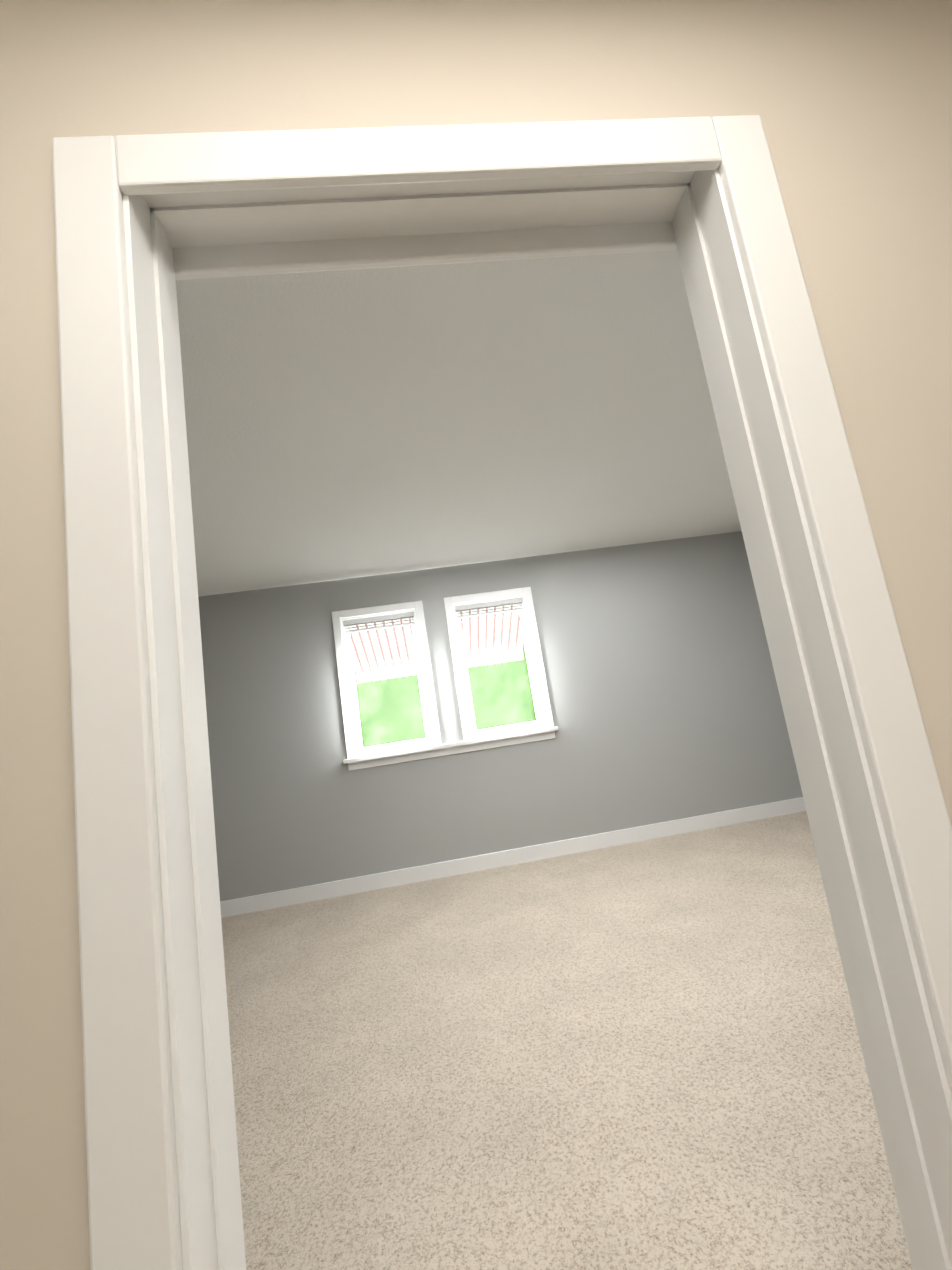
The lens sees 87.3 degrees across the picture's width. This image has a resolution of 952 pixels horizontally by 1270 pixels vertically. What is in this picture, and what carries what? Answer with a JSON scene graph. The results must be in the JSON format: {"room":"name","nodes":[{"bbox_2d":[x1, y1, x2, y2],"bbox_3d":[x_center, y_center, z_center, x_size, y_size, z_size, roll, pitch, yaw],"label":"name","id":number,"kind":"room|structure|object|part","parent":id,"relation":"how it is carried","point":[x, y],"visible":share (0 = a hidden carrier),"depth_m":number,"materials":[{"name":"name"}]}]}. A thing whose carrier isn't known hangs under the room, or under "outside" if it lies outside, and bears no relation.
{"room":"hallway","nodes":[
{"label":"hallway","id":0,"kind":"room"},
{"bbox_2d":[176,249,741,596],"bbox_3d":[0.016,-0.870,2.562,5.240,0.100,3.420,-8,-8,-6],"label":"ceiling","id":1,"kind":"structure","parent":0,"point":[347,424],"depth_m":2.02,"materials":[{"name":"white paint"}]},
{"bbox_2d":[0,0,951,1269],"bbox_3d":[0.127,0.064,0.693,5.640,2.480,0.120,-8,-8,-6],"label":"wall","id":2,"kind":"structure","parent":0,"point":[849,102],"depth_m":0.70,"materials":[{"name":"beige paint"}]},
{"bbox_2d":[52,115,951,1269],"bbox_3d":[0.079,0.280,0.656,1.031,2.062,0.152,-8,-8,-6],"label":"door frame","id":3,"kind":"structure","parent":2,"relation":"attached to","point":[142,223],"depth_m":0.67,"materials":[{"name":"white wood"}]},
{"bbox_2d":[198,531,802,901],"bbox_3d":[0.060,0.544,4.024,5.240,2.480,0.120,-8,-8,-6],"label":"wall","id":4,"kind":"structure","parent":0,"point":[664,697],"depth_m":3.94,"materials":[{"name":"grey paint"}]},
{"bbox_2d":[331,600,555,770],"bbox_3d":[-0.264,0.326,4.024,1.624,1.242,0.134,-8,-8,-6],"label":"bedroom window","id":5,"kind":"structure","parent":4,"relation":"in","point":[390,695],"depth_m":3.97,"materials":[{"name":"white wood"}]},
{"bbox_2d":[343,612,414,633],"bbox_3d":[-0.777,-0.099,4.022,0.560,0.101,0.035,-8,-8,-6],"label":"window blind","id":6,"kind":"object","parent":5,"relation":"attached to","point":[378,619],"visible":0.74,"depth_m":4.01,"materials":[{"name":"grey plastic"}]},
{"bbox_3d":[-0.712,0.376,4.005,0.500,1.030,0.006,-8,-8,-6],"label":"glass","id":7,"kind":"part","parent":5,"relation":"part of","materials":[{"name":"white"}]},
{"bbox_3d":[-0.173,0.897,3.884,1.624,0.058,0.012,-8,-8,-6],"label":"bedroom window sill apron","id":8,"kind":"part","parent":5,"relation":"part of","materials":[{"name":"white wood"}]},
{"bbox_2d":[343,726,558,763],"bbox_3d":[-0.178,0.851,3.875,1.680,0.031,0.046,-8,-8,-6],"label":"window sill","id":9,"kind":"structure","parent":4,"relation":"attached to","point":[442,746],"depth_m":3.85,"materials":[{"name":"white wood"}]},
{"bbox_2d":[444,587,553,740],"bbox_3d":[0.175,0.232,4.074,0.724,1.172,0.134,-8,-8,-6],"label":"bedroom window","id":10,"kind":"structure","parent":4,"relation":"in","point":[501,687],"depth_m":4.07,"materials":[{"name":"white wood"}]},
{"bbox_2d":[455,598,522,618],"bbox_3d":[0.110,-0.219,4.112,0.560,0.101,0.035,-8,-8,-6],"label":"window blind","id":11,"kind":"object","parent":10,"relation":"attached to","point":[488,604],"visible":0.88,"depth_m":4.10,"materials":[{"name":"grey plastic"}]},
{"bbox_3d":[0.176,0.256,4.095,0.500,1.030,0.006,-8,-8,-6],"label":"glass","id":12,"kind":"part","parent":10,"relation":"part of","materials":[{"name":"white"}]},
{"bbox_2d":[220,797,805,917],"bbox_3d":[0.238,1.695,3.794,5.000,0.110,0.014,-8,-8,-6],"label":"baseboard","id":13,"kind":"structure","parent":4,"relation":"attached to","point":[254,903],"depth_m":3.77,"materials":[{"name":"white wood"}]},
{"bbox_2d":[221,811,911,1269],"bbox_3d":[0.379,1.524,2.164,5.000,0.054,3.300,-8,-8,-6],"label":"floor carpet","id":14,"kind":"object","parent":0,"point":[643,1055],"visible":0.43,"depth_m":1.65,"materials":[{"name":"beige carpet"}]}
]}

